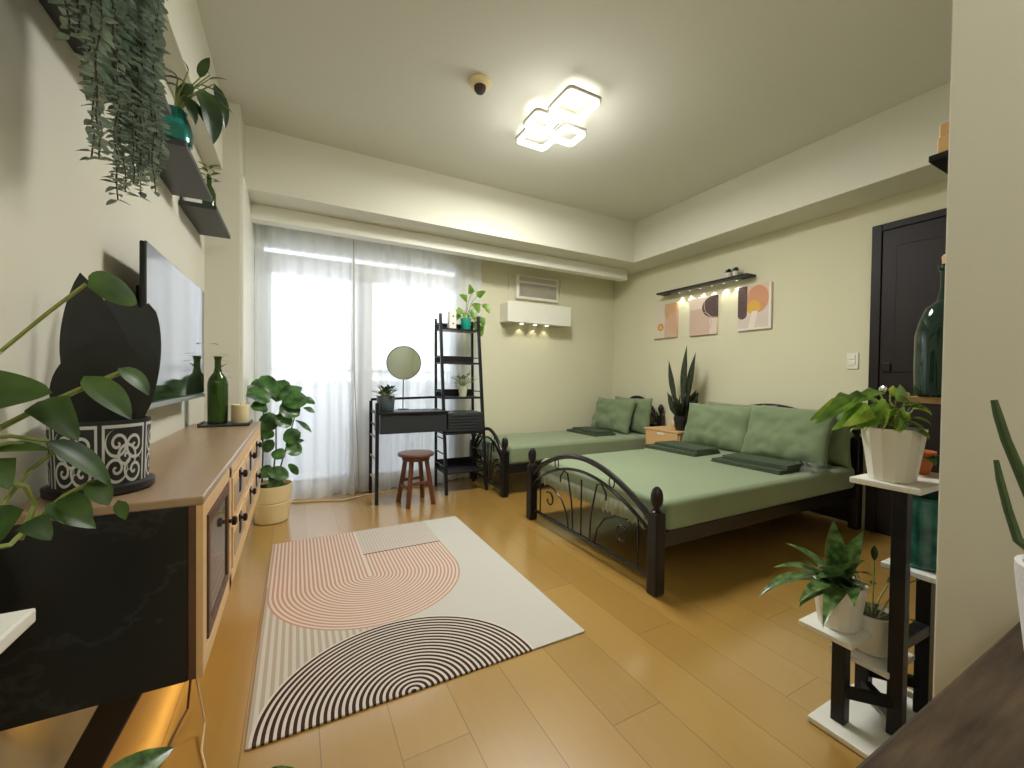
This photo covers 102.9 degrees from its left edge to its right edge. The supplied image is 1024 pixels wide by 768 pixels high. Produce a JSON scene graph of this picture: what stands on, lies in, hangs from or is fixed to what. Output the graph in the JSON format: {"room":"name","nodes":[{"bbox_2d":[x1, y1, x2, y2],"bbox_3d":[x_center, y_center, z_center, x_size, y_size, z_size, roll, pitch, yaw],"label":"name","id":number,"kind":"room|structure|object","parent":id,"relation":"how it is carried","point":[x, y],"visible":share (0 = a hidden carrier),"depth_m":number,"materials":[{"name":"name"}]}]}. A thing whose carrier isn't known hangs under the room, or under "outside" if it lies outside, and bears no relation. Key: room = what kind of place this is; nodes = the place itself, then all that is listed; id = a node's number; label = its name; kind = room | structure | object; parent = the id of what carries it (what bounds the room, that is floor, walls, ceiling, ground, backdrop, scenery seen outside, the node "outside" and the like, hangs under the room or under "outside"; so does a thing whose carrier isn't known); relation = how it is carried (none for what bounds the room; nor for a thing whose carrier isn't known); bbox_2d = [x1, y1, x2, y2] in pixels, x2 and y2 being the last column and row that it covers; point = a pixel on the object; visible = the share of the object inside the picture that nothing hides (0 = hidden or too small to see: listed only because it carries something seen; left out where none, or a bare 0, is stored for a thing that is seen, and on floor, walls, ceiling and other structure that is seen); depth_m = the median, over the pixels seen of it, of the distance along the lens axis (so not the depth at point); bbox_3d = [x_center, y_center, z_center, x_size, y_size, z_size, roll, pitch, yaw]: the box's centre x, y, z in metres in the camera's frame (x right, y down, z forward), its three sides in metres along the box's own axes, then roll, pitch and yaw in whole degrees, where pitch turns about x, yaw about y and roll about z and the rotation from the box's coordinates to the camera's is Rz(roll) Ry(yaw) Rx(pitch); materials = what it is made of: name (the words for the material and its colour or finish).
{"room":"studio apartment","nodes":[
{"label":"studio apartment","id":0,"kind":"room"},
{"bbox_2d":[0,0,203,767],"bbox_3d":[-0.729,-0.347,0.172,0.100,2.830,5.400,0,1,-28],"label":"wall","id":1,"kind":"structure","parent":0,"point":[57,224],"depth_m":0.96,"materials":[{"name":"grey paint"}]},
{"bbox_2d":[39,0,170,115],"bbox_3d":[-0.996,-0.884,0.953,0.154,0.050,0.750,0,1,-28],"label":"floating shelf","id":2,"kind":"object","parent":1,"relation":"attached to","point":[51,9],"visible":0.23,"depth_m":0.98,"materials":[{"name":"black wood"}]},
{"bbox_2d":[48,0,171,205],"bbox_3d":[-0.881,-0.739,0.852,0.219,0.711,0.454,0,1,-28],"label":"trailing plant","id":3,"kind":"object","parent":2,"relation":"on","point":[124,47],"visible":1,"depth_m":0.86,"materials":[{"name":"green plant"}]},
{"bbox_2d":[136,240,204,409],"bbox_3d":[-1.416,-0.195,1.679,0.097,0.537,0.920,0,1,-28],"label":"television","id":4,"kind":"object","parent":1,"relation":"attached to","point":[178,303],"visible":0.73,"depth_m":1.59,"materials":[{"name":"black glass"}]},
{"bbox_2d":[155,137,212,201],"bbox_3d":[-1.391,-0.901,1.700,0.154,0.050,0.540,0,1,-28],"label":"floating shelf","id":5,"kind":"object","parent":1,"relation":"attached to","point":[183,177],"visible":0.56,"depth_m":1.70,"materials":[{"name":"black wood"}]},
{"bbox_2d":[159,58,231,150],"bbox_3d":[-1.213,-1.108,1.579,0.161,0.427,0.265,1,1,19],"label":"plant","id":6,"kind":"object","parent":5,"relation":"on","point":[214,109],"visible":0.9,"depth_m":1.54,"materials":[{"name":"green plant"}]},
{"bbox_2d":[154,0,222,169],"bbox_3d":[-0.628,-1.539,0.199,0.095,0.445,5.400,0,1,-28],"label":"trim","id":7,"kind":"structure","parent":1,"relation":"attached to","point":[185,37],"depth_m":1.85,"materials":[{"name":"white paint"}]},
{"bbox_2d":[178,196,230,238],"bbox_3d":[-1.685,-0.913,2.256,0.154,0.050,0.500,0,1,-28],"label":"floating shelf","id":8,"kind":"object","parent":1,"relation":"attached to","point":[206,219],"visible":0.98,"depth_m":2.19,"materials":[{"name":"black wood"}]},
{"bbox_2d":[197,161,219,205],"bbox_3d":[-1.580,-1.026,2.128,0.107,0.236,0.106,0,1,-28],"label":"potted plant","id":9,"kind":"object","parent":8,"relation":"on","point":[208,179],"visible":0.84,"depth_m":2.12,"materials":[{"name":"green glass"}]},
{"bbox_2d":[204,101,243,421],"bbox_3d":[-2.154,-0.410,3.066,0.288,2.830,1.050,0,1,-28],"label":"wall pier","id":10,"kind":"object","parent":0,"point":[221,255],"visible":0.17,"depth_m":2.63,"materials":[{"name":"grey paint"}]},
{"bbox_2d":[240,175,254,420],"bbox_3d":[-2.003,-0.186,3.106,0.018,2.385,0.930,0,1,-28],"label":"trim","id":11,"kind":"structure","parent":10,"relation":"attached to","point":[247,228],"depth_m":2.87,"materials":[{"name":"beige paint"}]},
{"bbox_2d":[251,203,626,281],"bbox_3d":[-0.334,-1.313,4.032,3.827,0.120,0.110,0,1,-28],"label":"trim","id":12,"kind":"structure","parent":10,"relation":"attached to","point":[260,214],"depth_m":3.70,"materials":[{"name":"beige paint"}]},
{"bbox_2d":[244,124,634,473],"bbox_3d":[-0.301,-0.405,4.177,4.027,2.830,0.820,0,1,-28],"label":"wall","id":13,"kind":"structure","parent":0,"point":[536,378],"depth_m":4.18,"materials":[{"name":"paint"}]},
{"bbox_2d":[254,223,354,500],"bbox_3d":[-1.785,-0.188,3.547,0.779,2.373,0.127,0,1,-24],"label":"sheer curtain","id":14,"kind":"object","parent":13,"relation":"hanging from","point":[303,278],"visible":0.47,"depth_m":3.58,"materials":[{"name":"white fabric"}]},
{"bbox_2d":[351,239,481,492],"bbox_3d":[-0.875,-0.185,4.036,1.350,2.373,0.170,0,1,-32],"label":"sheer curtain","id":15,"kind":"object","parent":13,"relation":"hanging from","point":[400,292],"visible":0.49,"depth_m":3.95,"materials":[{"name":"white fabric"}]},
{"bbox_2d":[353,240,359,487],"bbox_3d":[-1.409,-0.175,3.693,0.069,2.240,0.010,0,1,-18],"label":"wand","id":16,"kind":"object","parent":15,"relation":"hanging from","point":[353,240],"visible":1,"depth_m":3.69,"materials":[{"name":"grey plastic"}]},
{"bbox_2d":[500,300,570,326],"bbox_3d":[0.275,-0.792,4.702,0.840,0.227,0.214,0,1,-28],"label":"wall box","id":17,"kind":"object","parent":13,"relation":"attached to","point":[514,312],"visible":1,"depth_m":4.59,"materials":[{"name":"white plastic"}]},
{"bbox_2d":[515,274,557,302],"bbox_3d":[0.298,-1.116,4.795,0.575,0.277,0.059,0,1,-28],"label":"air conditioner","id":18,"kind":"object","parent":13,"relation":"attached to","point":[532,288],"visible":1,"depth_m":4.76,"materials":[{"name":"white plastic"}]},
{"bbox_2d":[519,283,556,299],"bbox_3d":[0.309,-1.084,4.774,0.505,0.144,0.012,0,1,-28],"label":"grille","id":19,"kind":"object","parent":18,"relation":"attached to","point":[532,291],"depth_m":4.77,"materials":[{"name":"grey plastic"}]},
{"bbox_2d":[460,318,470,328],"bbox_3d":[-0.458,-0.586,4.022,0.104,0.115,0.103,0,1,-28],"label":"pot","id":20,"kind":"object","parent":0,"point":[465,322],"depth_m":3.98,"materials":[{"name":"teal ceramic"}]},
{"bbox_2d":[103,470,935,767],"bbox_3d":[0.914,1.105,1.668,4.415,0.080,6.450,0,1,-28],"label":"floor","id":21,"kind":"structure","parent":0,"point":[710,671],"depth_m":1.51,"materials":[{"name":"brown wood"}]},
{"bbox_2d":[0,608,35,653],"bbox_3d":[-0.682,0.688,0.401,0.193,0.755,0.280,0,1,-28],"label":"plant stand","id":22,"kind":"object","parent":21,"relation":"on","point":[12,624],"visible":1,"depth_m":0.53,"materials":[{"name":"white wood"}]},
{"bbox_2d":[0,271,149,548],"bbox_3d":[-0.703,0.055,0.530,0.163,0.506,0.452,1,1,-9],"label":"potted plant","id":23,"kind":"object","parent":22,"relation":"on","point":[72,508],"visible":1,"depth_m":0.65,"materials":[{"name":"green plant"}]},
{"bbox_2d":[109,747,293,767],"bbox_3d":[-0.651,0.738,0.567,0.345,0.210,0.564,1,1,11],"label":"pot plant","id":24,"kind":"object","parent":22,"relation":"on","point":[153,757],"visible":1,"depth_m":0.70,"materials":[{"name":"green plant"}]},
{"bbox_2d":[0,421,261,767],"bbox_3d":[-1.254,0.640,1.621,0.378,0.802,1.714,0,1,-28],"label":"tv console","id":25,"kind":"object","parent":21,"relation":"on","point":[127,609],"visible":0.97,"depth_m":0.89,"materials":[{"name":"brown wood"}]},
{"bbox_2d":[40,273,160,500],"bbox_3d":[-0.984,-0.006,0.995,0.201,0.515,0.253,0,1,-28],"label":"leaf plant","id":26,"kind":"object","parent":25,"relation":"on","point":[99,337],"visible":0.74,"depth_m":0.95,"materials":[{"name":"ceramic"}]},
{"bbox_2d":[197,419,252,427],"bbox_3d":[-1.567,0.215,2.239,0.230,0.020,0.185,0,1,-28],"label":"tray","id":27,"kind":"object","parent":25,"relation":"on","point":[203,424],"visible":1,"depth_m":2.17,"materials":[{"name":"stone"}]},
{"bbox_2d":[207,343,231,423],"bbox_3d":[-1.584,-0.002,2.218,0.118,0.430,0.097,0,1,-38],"label":"bottle","id":28,"kind":"object","parent":27,"relation":"on","point":[217,384],"visible":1,"depth_m":2.18,"materials":[{"name":"green glass"}]},
{"bbox_2d":[231,404,248,422],"bbox_3d":[-1.501,0.161,2.253,0.084,0.106,0.084,0,1,-28],"label":"pillar candle","id":29,"kind":"object","parent":27,"relation":"on","point":[239,412],"visible":0.98,"depth_m":2.22,"materials":[{"name":"beige wax"}]},
{"bbox_2d":[157,680,191,767],"bbox_3d":[-0.987,0.863,1.197,0.028,0.368,0.209,0,1,-17],"label":"power cord","id":30,"kind":"object","parent":21,"relation":"on","point":[190,681],"visible":0.42,"depth_m":1.27,"materials":[{"name":"black plastic"}]},
{"bbox_2d":[195,678,206,767],"bbox_3d":[-0.758,0.868,1.012,0.051,0.368,0.675,0,1,-43],"label":"cable","id":31,"kind":"object","parent":21,"relation":"on","point":[196,679],"visible":0.62,"depth_m":1.23,"materials":[{"name":"beige plastic"}]},
{"bbox_2d":[246,375,314,524],"bbox_3d":[-1.728,0.473,3.040,0.466,1.075,0.287,0,1,-28],"label":"leaf plant","id":32,"kind":"object","parent":21,"relation":"on","point":[274,499],"visible":0.98,"depth_m":2.96,"materials":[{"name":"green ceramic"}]},
{"bbox_2d":[291,485,426,502],"bbox_3d":[-1.312,0.998,3.674,1.182,0.012,0.152,0,1,-31],"label":"cable","id":33,"kind":"object","parent":21,"relation":"on","point":[425,485],"visible":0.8,"depth_m":3.53,"materials":[{"name":"white plastic"}]},
{"bbox_2d":[244,516,584,750],"bbox_3d":[-0.600,1.034,2.156,1.217,0.007,1.599,0,1,-28],"label":"rug","id":34,"kind":"object","parent":21,"relation":"on","point":[353,622],"visible":1,"depth_m":1.79,"materials":[{"name":"beige fabric"}]},
{"bbox_2d":[396,449,434,508],"bbox_3d":[-0.820,0.799,3.477,0.306,0.437,0.306,0,1,-28],"label":"wooden stool","id":35,"kind":"object","parent":21,"relation":"on","point":[415,455],"visible":1,"depth_m":3.44,"materials":[{"name":"red wood"}]},
{"bbox_2d":[369,313,487,505],"bbox_3d":[-0.756,0.175,3.795,1.047,1.675,0.386,0,1,-28],"label":"desk","id":36,"kind":"object","parent":21,"relation":"on","point":[455,422],"visible":1,"depth_m":3.80,"materials":[{"name":"black metal"}]},
{"bbox_2d":[373,384,396,411],"bbox_3d":[-1.113,0.121,3.578,0.211,0.239,0.258,1,1,3],"label":"plant","id":37,"kind":"object","parent":36,"relation":"on","point":[386,401],"visible":0.99,"depth_m":3.55,"materials":[{"name":"green plant"}]},
{"bbox_2d":[386,346,420,409],"bbox_3d":[-1.010,-0.059,3.809,0.305,0.591,0.104,0,1,-28],"label":"vanity mirror","id":38,"kind":"object","parent":36,"relation":"on","point":[403,362],"visible":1,"depth_m":3.81,"materials":[{"name":"silver glass"}]},
{"bbox_2d":[447,311,455,327],"bbox_3d":[-0.580,-0.615,3.933,0.070,0.173,0.072,0,1,-28],"label":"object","id":39,"kind":"object","parent":36,"relation":"on","point":[451,315],"visible":0.8,"depth_m":3.90,"materials":[{"name":"plastic"}]},
{"bbox_2d":[436,328,477,333],"bbox_3d":[-0.528,-0.520,3.980,0.377,0.016,0.198,0,1,-28],"label":"shelf","id":40,"kind":"object","parent":36,"relation":"attached to","point":[458,330],"depth_m":3.94,"materials":[{"name":"black metal"}]},
{"bbox_2d":[436,362,478,364],"bbox_3d":[-0.525,-0.200,3.972,0.377,0.016,0.228,0,1,-28],"label":"shelf","id":41,"kind":"object","parent":36,"relation":"attached to","point":[441,363],"depth_m":3.89,"materials":[{"name":"black metal"}]},
{"bbox_2d":[436,396,480,398],"bbox_3d":[-0.514,0.130,3.968,0.395,0.016,0.258,0,1,-28],"label":"shelf","id":42,"kind":"object","parent":36,"relation":"attached to","point":[441,397],"depth_m":3.88,"materials":[{"name":"black metal"}]},
{"bbox_2d":[435,463,484,474],"bbox_3d":[-0.507,0.821,3.950,0.395,0.016,0.322,0,1,-28],"label":"shelf","id":43,"kind":"object","parent":36,"relation":"attached to","point":[452,468],"depth_m":3.92,"materials":[{"name":"black metal"}]},
{"bbox_2d":[438,410,484,434],"bbox_3d":[-0.505,0.367,3.950,0.395,0.200,0.307,0,1,-28],"label":"basket","id":44,"kind":"object","parent":36,"relation":"on","point":[455,422],"depth_m":3.82,"materials":[{"name":"black metal"}]},
{"bbox_2d":[451,372,475,396],"bbox_3d":[-0.480,-0.006,4.000,0.282,0.257,0.238,0,1,-28],"label":"potted plant","id":45,"kind":"object","parent":36,"relation":"on","point":[462,388],"visible":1,"depth_m":3.97,"materials":[{"name":"green plant"}]},
{"bbox_2d":[456,284,489,336],"bbox_3d":[-0.403,-0.721,4.016,0.354,0.493,0.159,0,1,-28],"label":"pothos","id":46,"kind":"object","parent":36,"relation":"on","point":[465,321],"visible":0.91,"depth_m":4.00,"materials":[{"name":"plant"}]},
{"bbox_2d":[470,396,664,497],"bbox_3d":[0.637,0.577,4.466,2.038,0.882,0.791,0,1,-28],"label":"bed","id":47,"kind":"object","parent":21,"relation":"on","point":[506,468],"visible":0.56,"depth_m":3.83,"materials":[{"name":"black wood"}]},
{"bbox_2d":[477,431,645,463],"bbox_3d":[0.626,0.664,4.472,1.904,0.203,0.768,0,1,-28],"label":"mattress","id":48,"kind":"object","parent":47,"relation":"on","point":[550,444],"visible":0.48,"depth_m":4.14,"materials":[{"name":"fabric"}]},
{"bbox_2d":[566,429,615,436],"bbox_3d":[0.896,0.550,4.673,0.310,0.023,0.526,0,1,-28],"label":"folded blanket","id":49,"kind":"object","parent":48,"relation":"on","point":[569,430],"visible":0.66,"depth_m":4.50,"materials":[{"name":"green fabric"}]},
{"bbox_2d":[572,427,612,433],"bbox_3d":[0.914,0.528,4.682,0.240,0.021,0.460,0,1,-25],"label":"folded blanket","id":50,"kind":"object","parent":49,"relation":"on","point":[585,429],"visible":1,"depth_m":4.59,"materials":[{"name":"green fabric"}]},
{"bbox_2d":[591,397,635,434],"bbox_3d":[1.191,0.369,4.870,0.245,0.397,0.624,0,1,-33],"label":"pillow","id":51,"kind":"object","parent":48,"relation":"on","point":[614,415],"visible":0.96,"depth_m":4.75,"materials":[{"name":"green fabric"}]},
{"bbox_2d":[615,396,652,434],"bbox_3d":[1.406,0.363,4.849,0.202,0.416,0.642,0,1,-28],"label":"pillow","id":52,"kind":"object","parent":48,"relation":"on","point":[640,418],"visible":0.49,"depth_m":4.63,"materials":[{"name":"green fabric"}]},
{"bbox_2d":[644,426,683,448],"bbox_3d":[1.682,0.750,4.256,0.380,0.568,0.450,0,1,-28],"label":"nightstand","id":53,"kind":"object","parent":21,"relation":"on","point":[654,434],"visible":0.27,"depth_m":4.19,"materials":[{"name":"brown wood"}]},
{"bbox_2d":[667,347,698,430],"bbox_3d":[1.730,0.038,4.125,0.284,0.859,0.292,1,1,19],"label":"snake plant","id":54,"kind":"object","parent":53,"relation":"on","point":[680,411],"visible":0.9,"depth_m":4.09,"materials":[{"name":"green plant"}]},
{"bbox_2d":[526,403,863,596],"bbox_3d":[1.342,0.607,3.061,2.106,0.882,1.286,0,1,-28],"label":"bed","id":55,"kind":"object","parent":21,"relation":"on","point":[846,505],"visible":0.52,"depth_m":2.46,"materials":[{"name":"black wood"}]},
{"bbox_2d":[540,448,854,529],"bbox_3d":[1.349,0.680,3.043,1.964,0.193,1.220,0,1,-28],"label":"mattress","id":56,"kind":"object","parent":55,"relation":"on","point":[696,490],"visible":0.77,"depth_m":2.57,"materials":[{"name":"fabric"}]},
{"bbox_2d":[644,444,719,456],"bbox_3d":[1.468,0.564,3.550,0.340,0.025,0.520,0,1,-31],"label":"folded blanket","id":57,"kind":"object","parent":56,"relation":"on","point":[652,446],"visible":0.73,"depth_m":3.40,"materials":[{"name":"green fabric"}]},
{"bbox_2d":[654,440,717,452],"bbox_3d":[1.504,0.540,3.546,0.274,0.023,0.467,0,1,-28],"label":"folded blanket","id":58,"kind":"object","parent":57,"relation":"on","point":[696,448],"visible":1,"depth_m":3.47,"materials":[{"name":"green fabric"}]},
{"bbox_2d":[681,402,751,452],"bbox_3d":[1.844,0.386,3.695,0.238,0.401,0.663,0,1,-28],"label":"pillow","id":59,"kind":"object","parent":56,"relation":"on","point":[719,427],"visible":0.92,"depth_m":3.61,"materials":[{"name":"green fabric"}]},
{"bbox_2d":[708,401,777,406],"bbox_3d":[2.038,0.381,3.690,0.210,0.416,0.661,0,1,-28],"label":"pillow","id":60,"kind":"object","parent":56,"relation":"on","point":[709,402],"visible":0.02,"depth_m":3.79,"materials":[{"name":"green fabric"}]},
{"bbox_2d":[710,457,803,474],"bbox_3d":[1.754,0.577,2.944,0.310,0.025,0.506,0,1,-28],"label":"folded blanket","id":61,"kind":"object","parent":56,"relation":"on","point":[772,470],"visible":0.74,"depth_m":2.80,"materials":[{"name":"green fabric"}]},
{"bbox_2d":[721,452,803,469],"bbox_3d":[1.800,0.552,2.945,0.240,0.025,0.460,0,1,-31],"label":"folded blanket","id":62,"kind":"object","parent":61,"relation":"on","point":[742,457],"visible":0.94,"depth_m":2.88,"materials":[{"name":"green fabric"}]},
{"bbox_2d":[740,404,836,467],"bbox_3d":[2.114,0.389,3.164,0.244,0.418,0.666,0,1,-28],"label":"pillow","id":63,"kind":"object","parent":56,"relation":"on","point":[778,433],"visible":0.94,"depth_m":3.08,"materials":[{"name":"green fabric"}]},
{"bbox_2d":[762,405,851,468],"bbox_3d":[2.271,0.391,3.185,0.177,0.418,0.661,0,1,-28],"label":"pillow","id":64,"kind":"object","parent":56,"relation":"on","point":[839,443],"visible":0.14,"depth_m":2.94,"materials":[{"name":"green fabric"}]},
{"bbox_2d":[798,472,938,758],"bbox_3d":[1.201,0.684,1.295,0.460,0.776,0.338,0,1,-28],"label":"plant stand","id":65,"kind":"object","parent":21,"relation":"on","point":[862,715],"visible":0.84,"depth_m":1.25,"materials":[{"name":"black wood"}]},
{"bbox_2d":[759,519,872,633],"bbox_3d":[0.965,0.604,1.299,0.404,0.358,0.296,0,1,-28],"label":"potted plant","id":66,"kind":"object","parent":65,"relation":"on","point":[840,598],"visible":1,"depth_m":1.28,"materials":[{"name":"green plant"}]},
{"bbox_2d":[813,569,868,633],"bbox_3d":[1.065,0.711,1.331,0.148,0.146,0.144,0,1,-28],"label":"pot","id":67,"kind":"object","parent":66,"relation":"on","point":[846,618],"depth_m":1.28,"materials":[{"name":"white ceramic"}]},
{"bbox_2d":[802,545,921,658],"bbox_3d":[1.173,0.699,1.325,0.281,0.338,0.262,1,1,0],"label":"pot plant","id":68,"kind":"object","parent":65,"relation":"on","point":[875,618],"visible":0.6,"depth_m":1.29,"materials":[{"name":"green plant"}]},
{"bbox_2d":[810,385,931,483],"bbox_3d":[1.119,0.147,1.235,0.437,0.298,0.202,0,1,-21],"label":"potted plant","id":69,"kind":"object","parent":65,"relation":"on","point":[893,450],"visible":1,"depth_m":1.21,"materials":[{"name":"white ceramic"}]},
{"bbox_2d":[861,425,928,483],"bbox_3d":[1.174,0.215,1.260,0.156,0.162,0.152,0,1,-28],"label":"pot","id":70,"kind":"object","parent":69,"relation":"on","point":[891,456],"depth_m":1.21,"materials":[{"name":"white ceramic"}]},
{"bbox_2d":[911,493,938,571],"bbox_3d":[1.313,0.465,1.303,0.142,0.220,0.142,0,1,-28],"label":"jar","id":71,"kind":"object","parent":65,"relation":"on","point":[924,531],"visible":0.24,"depth_m":1.25,"materials":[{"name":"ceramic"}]},
{"bbox_2d":[919,449,939,474],"bbox_3d":[1.352,0.259,1.364,0.154,0.075,0.153,1,1,-5],"label":"terracotta pot plant","id":72,"kind":"object","parent":65,"relation":"on","point":[930,457],"visible":0.3,"depth_m":1.32,"materials":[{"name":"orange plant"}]},
{"bbox_2d":[856,622,1023,767],"bbox_3d":[0.737,0.736,0.203,0.898,0.700,0.741,0,1,-28],"label":"wood table","id":73,"kind":"object","parent":21,"relation":"on","point":[976,721],"visible":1,"depth_m":0.46,"materials":[{"name":"brown wood"}]},
{"bbox_2d":[990,400,1023,647],"bbox_3d":[0.768,0.203,0.535,0.144,0.355,0.163,1,1,27],"label":"cactus","id":74,"kind":"object","parent":73,"relation":"on","point":[1016,464],"visible":1,"depth_m":0.61,"materials":[{"name":"green plant"}]},
{"bbox_2d":[1014,554,1023,647],"bbox_3d":[0.762,0.316,0.528,0.144,0.130,0.144,0,1,-28],"label":"pot","id":75,"kind":"object","parent":74,"relation":"on","point":[1019,559],"depth_m":0.57,"materials":[{"name":"white ceramic"}]},
{"bbox_2d":[196,0,952,222],"bbox_3d":[0.950,-1.814,1.622,4.415,0.100,6.450,0,1,-28],"label":"ceiling","id":76,"kind":"structure","parent":0,"point":[698,96],"depth_m":2.36,"materials":[{"name":"paint"}]},
{"bbox_2d":[469,73,490,94],"bbox_3d":[-0.190,-1.755,2.412,0.132,0.072,0.132,0,1,-28],"label":"smoke detector","id":77,"kind":"object","parent":76,"relation":"attached to","point":[479,83],"visible":1,"depth_m":2.38,"materials":[{"name":"beige plastic"}]},
{"bbox_2d":[515,85,601,150],"bbox_3d":[0.305,-1.742,2.706,0.438,0.095,0.646,0,1,-28],"label":"ceiling lamp","id":78,"kind":"object","parent":76,"relation":"attached to","point":[556,120],"visible":1,"depth_m":2.66,"materials":[{"name":"white plastic"}]},
{"bbox_2d":[612,180,947,527],"bbox_3d":[2.839,-0.342,2.655,0.100,2.830,6.450,0,1,-28],"label":"wall","id":79,"kind":"structure","parent":0,"point":[819,270],"depth_m":3.56,"materials":[{"name":"paint"}]},
{"bbox_2d":[654,302,677,338],"bbox_3d":[1.737,-0.707,4.602,0.027,0.378,0.313,0,1,-28],"label":"picture","id":80,"kind":"object","parent":79,"relation":"attached to","point":[666,316],"visible":1,"depth_m":4.58,"materials":[{"name":"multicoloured paper"}]},
{"bbox_2d":[689,295,717,335],"bbox_3d":[1.961,-0.695,4.178,0.027,0.385,0.314,0,1,-28],"label":"picture","id":81,"kind":"object","parent":79,"relation":"attached to","point":[703,320],"visible":1,"depth_m":4.15,"materials":[{"name":"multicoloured paper"}]},
{"bbox_2d":[656,273,755,295],"bbox_3d":[1.919,-0.991,4.140,0.139,0.028,1.040,0,1,-28],"label":"wall shelf","id":82,"kind":"object","parent":79,"relation":"attached to","point":[745,275],"visible":1,"depth_m":4.04,"materials":[{"name":"black wood"}]},
{"bbox_2d":[725,269,731,276],"bbox_3d":[2.048,-1.045,3.866,0.088,0.092,0.084,1,1,25],"label":"succulent pot","id":83,"kind":"object","parent":82,"relation":"on","point":[728,272],"visible":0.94,"depth_m":3.84,"materials":[{"name":"white ceramic"}]},
{"bbox_2d":[730,266,739,275],"bbox_3d":[2.080,-1.044,3.804,0.088,0.092,0.084,1,1,25],"label":"succulent pot","id":84,"kind":"object","parent":82,"relation":"on","point":[735,271],"visible":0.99,"depth_m":3.78,"materials":[{"name":"white ceramic"}]},
{"bbox_2d":[737,281,772,330],"bbox_3d":[2.208,-0.698,3.711,0.027,0.408,0.305,0,1,-28],"label":"picture","id":85,"kind":"object","parent":79,"relation":"attached to","point":[755,302],"visible":1,"depth_m":3.69,"materials":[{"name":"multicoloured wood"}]},
{"bbox_2d":[619,81,950,275],"bbox_3d":[2.676,-1.534,2.485,0.355,0.445,6.350,0,1,-28],"label":"beam","id":86,"kind":"structure","parent":79,"relation":"attached to","point":[886,154],"depth_m":3.04,"materials":[{"name":"white paint"}]},
{"bbox_2d":[846,353,858,368],"bbox_3d":[2.556,-0.172,3.063,0.016,0.120,0.074,0,1,-28],"label":"light switch","id":87,"kind":"object","parent":79,"relation":"attached to","point":[852,362],"visible":1,"depth_m":3.06,"materials":[{"name":"white plastic"}]},
{"bbox_2d":[864,208,946,535],"bbox_3d":[2.804,-0.025,2.506,0.097,2.200,1.008,0,1,-28],"label":"door","id":88,"kind":"structure","parent":79,"relation":"in","point":[907,253],"depth_m":2.81,"materials":[{"name":"black wood"}]},
{"bbox_2d":[933,0,1023,697],"bbox_3d":[2.605,-0.308,0.317,2.500,2.830,2.536,0,1,-28],"label":"wall partition","id":89,"kind":"structure","parent":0,"point":[976,604],"depth_m":0.81,"materials":[{"name":"grey paint"}]},
{"bbox_2d":[904,396,940,403],"bbox_3d":[1.462,0.047,1.256,0.640,0.018,0.178,0,1,-28],"label":"shelf","id":90,"kind":"object","parent":89,"relation":"attached to","point":[915,399],"visible":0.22,"depth_m":1.15,"materials":[{"name":"brown wood"}]},
{"bbox_2d":[913,254,945,397],"bbox_3d":[1.192,-0.158,1.109,0.140,0.390,0.140,0,1,-28],"label":"demijohn","id":91,"kind":"object","parent":90,"relation":"on","point":[928,338],"visible":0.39,"depth_m":1.10,"materials":[{"name":"green glass"}]},
{"bbox_2d":[929,150,948,173],"bbox_3d":[1.502,-0.649,1.250,0.580,0.018,0.158,0,1,-28],"label":"shelf","id":92,"kind":"object","parent":89,"relation":"attached to","point":[939,160],"visible":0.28,"depth_m":1.18,"materials":[{"name":"black metal"}]},
{"bbox_2d":[937,121,948,152],"bbox_3d":[1.323,-0.704,1.174,0.168,0.088,0.095,0,1,-28],"label":"wood block","id":93,"kind":"object","parent":92,"relation":"on","point":[943,140],"visible":0.24,"depth_m":1.17,"materials":[{"name":"brown wood"}]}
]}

